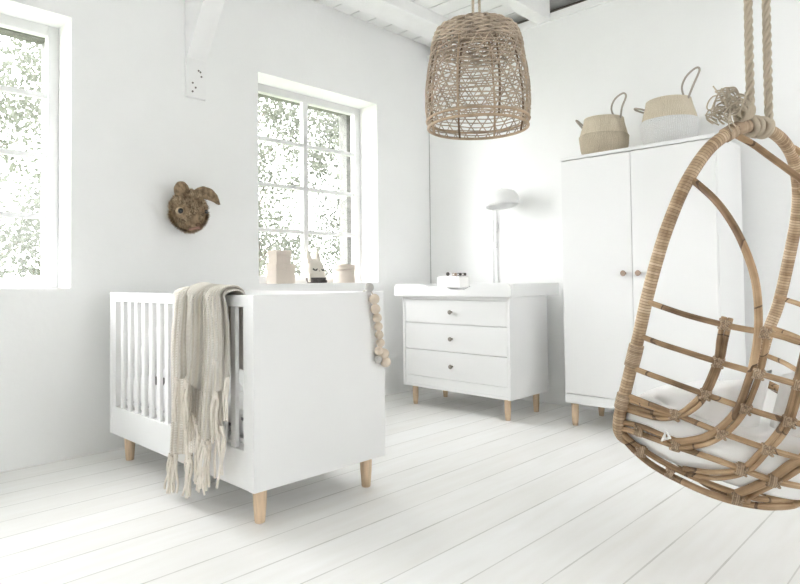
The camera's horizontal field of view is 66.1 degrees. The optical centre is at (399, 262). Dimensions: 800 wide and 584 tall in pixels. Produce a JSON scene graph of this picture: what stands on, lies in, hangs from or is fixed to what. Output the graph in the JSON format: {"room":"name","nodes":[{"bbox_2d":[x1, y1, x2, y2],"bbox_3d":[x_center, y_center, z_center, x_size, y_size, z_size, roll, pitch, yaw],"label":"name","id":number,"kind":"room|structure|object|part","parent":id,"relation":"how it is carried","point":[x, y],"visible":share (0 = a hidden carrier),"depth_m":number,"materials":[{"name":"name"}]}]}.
{"room":"children's room","nodes":[
{"label":"children's room","id":0,"kind":"room"},
{"bbox_2d":[0,0,430,471],"bbox_3d":[-1.957,-0.472,3.432,0.300,3.070,6.578,-2,-2,44],"label":"wall","id":1,"kind":"structure","parent":0,"point":[129,131],"depth_m":3.75,"materials":[{"name":"paint"}]},
{"bbox_2d":[0,13,58,287],"bbox_3d":[-2.370,-0.611,3.134,0.055,1.493,1.131,-2,-2,44],"label":"window","id":2,"kind":"structure","parent":1,"relation":"in","point":[51,34],"depth_m":3.48,"materials":[{"name":"white paint"}]},
{"bbox_2d":[0,27,351,277],"bbox_3d":[-2.099,-0.555,3.606,0.100,3.450,6.628,-2,-2,44],"label":"trim","id":3,"kind":"structure","parent":1,"relation":"attached to","point":[344,120],"depth_m":5.23,"materials":[{"name":"white wood"}]},
{"bbox_2d":[167,181,219,233],"bbox_3d":[-1.271,-0.329,3.753,0.300,0.318,0.249,0,-2,-6],"label":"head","id":4,"kind":"object","parent":1,"relation":"attached to","point":[188,208],"visible":1,"depth_m":3.69},
{"bbox_2d":[185,0,224,100],"bbox_3d":[-1.126,-1.470,3.741,0.511,0.845,0.133,-2,-2,44],"label":"brace","id":5,"kind":"object","parent":1,"relation":"attached to","point":[202,17],"visible":1,"depth_m":3.85,"materials":[{"name":"grey wood"}]},
{"bbox_2d":[266,264,295,283],"bbox_3d":[-0.871,0.081,4.488,0.135,0.142,0.170,-2,-2,44],"label":"storage box","id":6,"kind":"object","parent":1,"relation":"on","point":[276,273],"visible":1,"depth_m":4.44,"materials":[{"name":"beige cardboard"}]},
{"bbox_2d":[267,250,290,263],"bbox_3d":[-0.881,-0.041,4.486,0.120,0.098,0.130,-2,-2,44],"label":"storage box","id":7,"kind":"object","parent":6,"relation":"on","point":[274,256],"visible":0.96,"depth_m":4.44,"materials":[{"name":"beige cardboard"}]},
{"bbox_3d":[-0.881,-0.072,4.487,0.120,0.035,0.130,-2,-2,44],"label":"lid","id":8,"kind":"part","parent":7,"relation":"part of","materials":[{"name":"beige cardboard"}]},
{"bbox_3d":[-0.872,0.030,4.490,0.135,0.042,0.170,-2,-2,44],"label":"lid","id":9,"kind":"part","parent":6,"relation":"part of","materials":[{"name":"beige cardboard"}]},
{"bbox_2d":[258,83,360,283],"bbox_3d":[-0.748,-0.575,4.800,0.055,1.469,1.133,-2,-2,44],"label":"window","id":10,"kind":"structure","parent":1,"relation":"in","point":[305,101],"depth_m":4.82,"materials":[{"name":"white paint"}]},
{"bbox_2d":[305,248,326,282],"bbox_3d":[-0.646,0.021,4.676,0.144,0.268,0.196,-2,-2,44],"label":"doll","id":11,"kind":"object","parent":1,"relation":"on","point":[314,268],"visible":0.99,"depth_m":4.63,"materials":[{"name":"beige fabric"}]},
{"bbox_2d":[332,264,354,282],"bbox_3d":[-0.447,0.086,4.899,0.183,0.144,0.183,-2,-2,44],"label":"box","id":12,"kind":"object","parent":1,"relation":"on","point":[342,273],"visible":1,"depth_m":4.82,"materials":[{"name":"beige cardboard"}]},
{"bbox_3d":[-0.448,0.037,4.900,0.183,0.047,0.183,-2,-2,44],"label":"lid","id":13,"kind":"part","parent":12,"relation":"part of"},
{"bbox_2d":[0,388,799,583],"bbox_3d":[0.132,1.046,1.374,6.182,0.120,6.578,-2,-2,44],"label":"floor","id":14,"kind":"structure","parent":0,"point":[460,492],"depth_m":2.44,"materials":[{"name":"white wood"}]},
{"bbox_2d":[110,290,385,523],"bbox_3d":[-0.823,0.595,3.092,1.422,0.895,0.702,-2,-2,44],"label":"crib","id":15,"kind":"object","parent":14,"relation":"on","point":[314,385],"visible":0.8,"depth_m":2.61,"materials":[{"name":"white paint"}]},
{"bbox_3d":[-1.449,0.986,3.294,0.055,0.138,0.055,-2,-2,44],"label":"leg","id":16,"kind":"part","parent":15,"relation":"part of","materials":[{"name":"brown wood"}]},
{"bbox_3d":[-1.319,0.544,3.575,0.042,0.757,0.702,-2,-2,44],"label":"panel","id":17,"kind":"part","parent":15,"relation":"part of","materials":[{"name":"white paint"}]},
{"bbox_3d":[-1.062,0.168,2.864,1.338,0.046,0.030,-2,-2,44],"label":"rail","id":18,"kind":"part","parent":15,"relation":"part of","materials":[{"name":"white paint"}]},
{"bbox_3d":[-1.054,0.825,2.846,1.338,0.149,0.030,-2,-2,44],"label":"panel","id":19,"kind":"part","parent":15,"relation":"part of","materials":[{"name":"white paint"}]},
{"bbox_2d":[126,369,243,434],"bbox_3d":[-0.823,0.664,3.090,1.322,0.114,0.624,-2,-2,44],"label":"mattress","id":20,"kind":"object","parent":15,"relation":"in","point":[241,401],"visible":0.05,"depth_m":2.79,"materials":[{"name":"white fabric"}]},
{"bbox_2d":[134,325,171,368],"bbox_3d":[-1.211,0.456,3.431,0.211,0.237,0.500,-2,-2,44],"label":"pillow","id":21,"kind":"object","parent":20,"relation":"on","point":[163,325],"visible":0.05,"depth_m":3.28,"materials":[{"name":"white fabric"}]},
{"bbox_2d":[155,368,242,395],"bbox_3d":[-0.974,0.535,2.978,0.632,0.171,0.278,-2,-2,44],"label":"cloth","id":22,"kind":"object","parent":20,"relation":"on","point":[240,385],"visible":0.03,"depth_m":2.89,"materials":[{"name":"white fabric"}]},
{"bbox_3d":[-0.822,0.732,3.089,1.336,0.020,0.636,-2,-2,44],"label":"board","id":23,"kind":"part","parent":15,"relation":"part of","materials":[{"name":"white paint"}]},
{"bbox_2d":[163,282,245,497],"bbox_3d":[-0.847,0.542,2.591,0.548,0.917,0.218,-2,-2,44],"label":"throw blanket","id":24,"kind":"object","parent":15,"relation":"hanging from","point":[201,320],"visible":0.94,"depth_m":2.50,"materials":[{"name":"beige fabric"}]},
{"bbox_3d":[-0.553,0.952,2.423,0.055,0.138,0.055,-2,-2,44],"label":"leg","id":25,"kind":"part","parent":15,"relation":"part of","materials":[{"name":"brown wood"}]},
{"bbox_3d":[-0.594,0.176,3.344,1.338,0.046,0.030,-2,-2,44],"label":"rail","id":26,"kind":"part","parent":15,"relation":"part of","materials":[{"name":"white paint"}]},
{"bbox_3d":[-0.330,0.508,2.613,0.042,0.757,0.702,-2,-2,44],"label":"panel","id":27,"kind":"part","parent":15,"relation":"part of","materials":[{"name":"white paint"}]},
{"bbox_3d":[-0.157,0.959,2.830,0.055,0.138,0.055,-2,-2,44],"label":"leg","id":28,"kind":"part","parent":15,"relation":"part of","materials":[{"name":"brown wood"}]},
{"bbox_2d":[363,283,390,366],"bbox_3d":[-0.100,0.284,2.791,0.125,0.387,0.066,0,-2,-22],"label":"bead garland","id":29,"kind":"object","parent":15,"relation":"hanging from","point":[382,354],"visible":1,"depth_m":2.78,"materials":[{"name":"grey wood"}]},
{"bbox_2d":[403,296,547,420],"bbox_3d":[0.528,0.655,4.529,0.975,0.823,0.501,-2,-2,44],"label":"dresser","id":30,"kind":"object","parent":14,"relation":"on","point":[491,347],"visible":0.97,"depth_m":4.28,"materials":[{"name":"white paint"}]},
{"bbox_3d":[0.120,1.003,4.698,0.045,0.145,0.045,-2,-2,44],"label":"leg","id":31,"kind":"part","parent":30,"relation":"part of","materials":[{"name":"brown wood"}]},
{"bbox_3d":[0.366,1.008,4.951,0.045,0.145,0.045,-2,-2,44],"label":"leg","id":32,"kind":"part","parent":30,"relation":"part of","materials":[{"name":"brown wood"}]},
{"bbox_3d":[0.380,0.352,4.388,0.926,0.170,0.021,-2,-2,44],"label":"drawer","id":33,"kind":"part","parent":30,"relation":"part of","materials":[{"name":"white paint"}]},
{"bbox_3d":[0.382,0.539,4.383,0.926,0.194,0.021,-2,-2,44],"label":"drawer","id":34,"kind":"part","parent":30,"relation":"part of","materials":[{"name":"white paint"}]},
{"bbox_3d":[0.384,0.738,4.378,0.926,0.196,0.021,-2,-2,44],"label":"drawer","id":35,"kind":"part","parent":30,"relation":"part of","materials":[{"name":"white paint"}]},
{"bbox_2d":[394,283,558,296],"bbox_3d":[0.552,0.199,4.592,1.070,0.090,0.613,-2,-2,44],"label":"tray","id":36,"kind":"object","parent":30,"relation":"on","point":[476,289],"visible":0.88,"depth_m":4.26,"materials":[{"name":"white paint"}]},
{"bbox_2d":[430,286,470,290],"bbox_3d":[0.539,0.201,4.579,0.470,0.054,0.531,-2,-2,44],"label":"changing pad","id":37,"kind":"object","parent":36,"relation":"in","point":[437,288],"visible":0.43,"depth_m":4.62,"materials":[{"name":"white fabric"}]},
{"bbox_2d":[437,276,468,287],"bbox_3d":[0.406,0.145,4.710,0.220,0.088,0.120,-2,-2,44],"label":"storage box","id":38,"kind":"object","parent":37,"relation":"on","point":[447,281],"visible":0.91,"depth_m":4.65,"materials":[{"name":"white"}]},
{"bbox_3d":[0.722,0.981,4.112,0.045,0.145,0.045,-2,-2,44],"label":"leg","id":39,"kind":"part","parent":30,"relation":"part of","materials":[{"name":"brown wood"}]},
{"bbox_3d":[0.968,0.985,4.365,0.045,0.145,0.045,-2,-2,44],"label":"leg","id":40,"kind":"part","parent":30,"relation":"part of","materials":[{"name":"brown wood"}]},
{"bbox_2d":[561,133,745,425],"bbox_3d":[1.540,0.172,3.806,0.937,1.728,0.503,-2,-2,44],"label":"wardrobe","id":41,"kind":"object","parent":14,"relation":"on","point":[615,202],"visible":0.73,"depth_m":3.63,"materials":[{"name":"white paint"}]},
{"bbox_3d":[1.129,0.971,3.958,0.047,0.147,0.047,-2,-2,44],"label":"leg","id":42,"kind":"part","parent":41,"relation":"part of","materials":[{"name":"brown wood"}]},
{"bbox_3d":[1.227,0.084,3.828,0.458,1.493,0.020,-2,-2,44],"label":"door","id":43,"kind":"part","parent":41,"relation":"part of","materials":[{"name":"white paint"}]},
{"bbox_3d":[1.383,0.976,4.219,0.047,0.147,0.047,-2,-2,44],"label":"leg","id":44,"kind":"part","parent":41,"relation":"part of","materials":[{"name":"brown wood"}]},
{"bbox_2d":[575,92,628,154],"bbox_3d":[1.334,-0.880,4.020,0.313,0.390,0.316,-1,-2,1],"label":"basket","id":45,"kind":"object","parent":41,"relation":"on","point":[605,132],"visible":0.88,"depth_m":3.90,"materials":[{"name":"beige wicker"}]},
{"bbox_3d":[1.218,-0.925,4.133,0.074,0.087,0.074,-2,-2,44],"label":"handle","id":46,"kind":"part","parent":45,"relation":"part of","materials":[{"name":"beige"}]},
{"bbox_3d":[1.395,-1.000,3.914,0.026,0.158,0.117,0,-2,-35],"label":"handle","id":47,"kind":"part","parent":45,"relation":"part of","materials":[{"name":"beige"}]},
{"bbox_3d":[1.543,-0.681,3.842,0.937,0.021,0.467,-2,-2,44],"label":"panel","id":48,"kind":"part","parent":41,"relation":"part of","materials":[{"name":"white paint"}]},
{"bbox_2d":[634,66,700,144],"bbox_3d":[1.633,-0.917,3.725,0.334,0.440,0.345,-1,-2,1],"label":"basket","id":49,"kind":"object","parent":41,"relation":"on","point":[668,117],"visible":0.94,"depth_m":3.60,"materials":[{"name":"beige"}]},
{"bbox_3d":[1.511,-0.952,3.848,0.089,0.044,0.074,-2,-2,44],"label":"handle","id":50,"kind":"part","parent":49,"relation":"part of","materials":[{"name":"beige"}]},
{"bbox_3d":[1.705,-1.054,3.604,0.026,0.174,0.121,0,-2,-29],"label":"handle","id":51,"kind":"part","parent":49,"relation":"part of","materials":[{"name":"beige"}]},
{"bbox_3d":[1.562,0.072,3.502,0.470,1.493,0.020,-2,-2,44],"label":"door","id":52,"kind":"part","parent":41,"relation":"part of","materials":[{"name":"white paint"}]},
{"bbox_2d":[313,0,579,47],"bbox_3d":[0.241,-2.079,1.369,5.852,0.025,6.650,-2,-2,44],"label":"ceiling","id":53,"kind":"structure","parent":0,"point":[449,9],"depth_m":4.79,"materials":[{"name":"white wood"}]},
{"bbox_2d":[425,0,530,139],"bbox_3d":[0.334,-1.309,2.715,0.462,1.445,0.461,-1,-2,25],"label":"pendant lamp","id":54,"kind":"object","parent":53,"relation":"hanging from","point":[468,29],"visible":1,"depth_m":2.57,"materials":[{"name":"beige wicker"}]},
{"bbox_3d":[0.337,-0.989,2.706,0.409,0.102,0.409,-2,-2,44],"label":"crown","id":55,"kind":"part","parent":54,"relation":"part of","materials":[{"name":"beige wicker"}]},
{"bbox_2d":[612,0,799,510],"bbox_3d":[1.137,-0.662,2.023,0.695,2.797,0.686,-2,-2,44],"label":"chair","id":56,"kind":"object","parent":53,"relation":"hanging from","point":[746,125],"visible":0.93,"depth_m":1.88,"materials":[{"name":"wicker"}]},
{"bbox_3d":[0.798,0.536,1.931,0.231,0.056,0.031,-2,-2,44],"label":"cross rail","id":57,"kind":"part","parent":56,"relation":"part of","materials":[{"name":"wicker"}]},
{"bbox_3d":[1.094,0.630,1.996,0.669,0.176,0.377,0,-2,-25],"label":"cross rail","id":58,"kind":"part","parent":56,"relation":"part of","materials":[{"name":"wicker"}]},
{"bbox_3d":[1.113,0.590,1.955,0.683,0.131,0.453,0,-2,-25],"label":"cross rail","id":59,"kind":"part","parent":56,"relation":"part of","materials":[{"name":"wicker"}]},
{"bbox_3d":[1.093,0.646,1.997,0.655,0.182,0.384,0,-2,-25],"label":"cross rail","id":60,"kind":"part","parent":56,"relation":"part of","materials":[{"name":"wicker"}]},
{"bbox_2d":[625,380,799,499],"bbox_3d":[1.091,0.556,1.964,0.631,0.303,0.536,0,-2,-20],"label":"seat cushion","id":61,"kind":"object","parent":56,"relation":"on","point":[730,450],"visible":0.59,"depth_m":1.84,"materials":[{"name":"white fabric"}]},
{"bbox_2d":[648,370,771,426],"bbox_3d":[0.935,0.444,1.897,0.377,0.261,0.064,-2,-2,38],"label":"pillow","id":62,"kind":"object","parent":61,"relation":"on","point":[716,412],"visible":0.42,"depth_m":1.85,"materials":[{"name":"white fabric"}]},
{"bbox_2d":[770,372,799,437],"bbox_3d":[1.209,0.434,1.843,0.177,0.310,0.245,-2,-2,44],"label":"pillow","id":63,"kind":"object","parent":61,"relation":"on","point":[784,390],"visible":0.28,"depth_m":1.78,"materials":[{"name":"white fabric"}]},
{"bbox_3d":[1.130,0.493,1.919,0.677,0.162,0.478,0,-2,-25],"label":"cross rail","id":64,"kind":"part","parent":56,"relation":"part of","materials":[{"name":"wicker"}]},
{"bbox_3d":[1.141,0.402,1.896,0.669,0.162,0.485,0,-2,-25],"label":"cross rail","id":65,"kind":"part","parent":56,"relation":"part of","materials":[{"name":"wicker"}]},
{"bbox_3d":[0.928,0.140,1.803,0.063,0.827,0.267,1,-2,-37],"label":"arm","id":66,"kind":"part","parent":56,"relation":"part of","materials":[{"name":"wicker"}]},
{"bbox_3d":[1.152,0.296,1.874,0.653,0.159,0.485,0,-2,-25],"label":"cross rail","id":67,"kind":"part","parent":56,"relation":"part of","materials":[{"name":"wicker"}]},
{"bbox_3d":[1.162,0.184,1.852,0.649,0.158,0.481,0,-2,-25],"label":"cross rail","id":68,"kind":"part","parent":56,"relation":"part of","materials":[{"name":"wicker"}]},
{"bbox_2d":[429,0,799,412],"bbox_3d":[2.402,-0.459,3.514,5.832,2.955,0.120,-2,-2,44],"label":"wall","id":69,"kind":"structure","parent":0,"point":[578,63],"depth_m":4.43,"materials":[{"name":"paint"}]},
{"bbox_2d":[334,0,457,46],"bbox_3d":[-1.684,-1.954,2.995,0.245,0.095,6.298,-2,-2,44],"label":"beam","id":70,"kind":"structure","parent":69,"relation":"attached to","point":[407,15],"depth_m":4.69,"materials":[{"name":"white wood"}]},
{"bbox_2d":[428,89,430,266],"bbox_3d":[0.271,-0.355,5.499,0.003,2.860,0.003,-2,-2,44],"label":"trim","id":71,"kind":"structure","parent":69,"relation":"attached to","point":[428,89],"depth_m":5.50,"materials":[{"name":"grey"}]},
{"bbox_2d":[485,187,519,282],"bbox_3d":[0.760,-0.165,4.800,0.263,0.872,0.397,0,-2,-31],"label":"wall lamp","id":72,"kind":"object","parent":69,"relation":"attached to","point":[500,198],"visible":0.94,"depth_m":4.72,"materials":[{"name":"white metal"}]},
{"bbox_3d":[0.778,-0.100,4.972,0.026,0.751,0.016,-2,-2,44],"label":"cord","id":73,"kind":"part","parent":72,"relation":"part of","materials":[{"name":"white metal"}]},
{"bbox_3d":[0.773,-0.163,4.871,0.018,0.872,0.253,0,-2,-9],"label":"rod","id":74,"kind":"part","parent":72,"relation":"part of","materials":[{"name":"white metal"}]},
{"bbox_3d":[0.790,-0.497,4.751,0.264,0.151,0.264,-2,-2,44],"label":"lamp shade","id":75,"kind":"part","parent":72,"relation":"part of","materials":[{"name":"white metal"}]},
{"bbox_2d":[440,0,585,50],"bbox_3d":[2.478,-0.515,3.595,5.832,3.070,0.060,-2,-2,44],"label":"trim","id":76,"kind":"structure","parent":69,"relation":"attached to","point":[580,1],"depth_m":4.77,"materials":[{"name":"white wood"}]},
{"bbox_2d":[427,0,613,62],"bbox_3d":[2.337,-1.907,3.502,5.830,0.060,0.022,-2,-2,44],"label":"trim","id":77,"kind":"structure","parent":69,"relation":"attached to","point":[587,4],"depth_m":4.57,"materials":[{"name":"white wood"}]},
{"bbox_2d":[493,0,549,23],"bbox_3d":[-1.103,-1.948,2.434,0.120,0.150,6.304,-2,-2,44],"label":"beam","id":78,"kind":"structure","parent":69,"relation":"attached to","point":[536,11],"depth_m":4.51,"materials":[{"name":"white wood"}]},
{"label":"outside","id":79,"kind":"structure","parent":0,"visible":0},
{"bbox_3d":[-7.261,1.554,12.622,19.918,0.130,36.000,-2,-2,44],"label":"ground","id":80,"kind":"structure","parent":79,"visible":0},
{"bbox_2d":[0,35,40,277],"bbox_3d":[-4.807,-1.221,6.583,2.483,5.044,2.478,-2,-2,44],"label":"tree","id":81,"kind":"object","parent":80,"relation":"on","point":[32,238],"visible":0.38,"depth_m":6.77,"materials":[{"name":"green plant"}]},
{"bbox_2d":[10,44,40,277],"bbox_3d":[-4.851,-1.657,9.277,1.556,6.060,1.546,-2,-2,44],"label":"tree","id":82,"kind":"object","parent":80,"relation":"on","point":[34,134],"visible":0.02,"depth_m":8.93,"materials":[{"name":"green plant"}]},
{"bbox_2d":[258,97,335,275],"bbox_3d":[-2.233,-1.310,9.521,2.163,5.324,2.176,-2,-2,44],"label":"tree","id":83,"kind":"object","parent":80,"relation":"on","point":[267,114],"visible":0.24,"depth_m":9.42,"materials":[{"name":"green plant"}]},
{"bbox_2d":[272,104,339,275],"bbox_3d":[-0.628,-1.712,13.193,3.459,6.290,3.485,-2,-2,44],"label":"tree","id":84,"kind":"object","parent":80,"relation":"on","point":[336,166],"visible":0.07,"depth_m":12.98,"materials":[{"name":"green plant"}]},
{"bbox_2d":[314,112,339,274],"bbox_3d":[-0.548,-1.145,10.249,1.374,4.996,1.383,-2,-2,44],"label":"tree","id":85,"kind":"object","parent":80,"relation":"on","point":[336,247],"visible":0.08,"depth_m":10.10,"materials":[{"name":"green plant"}]}
]}

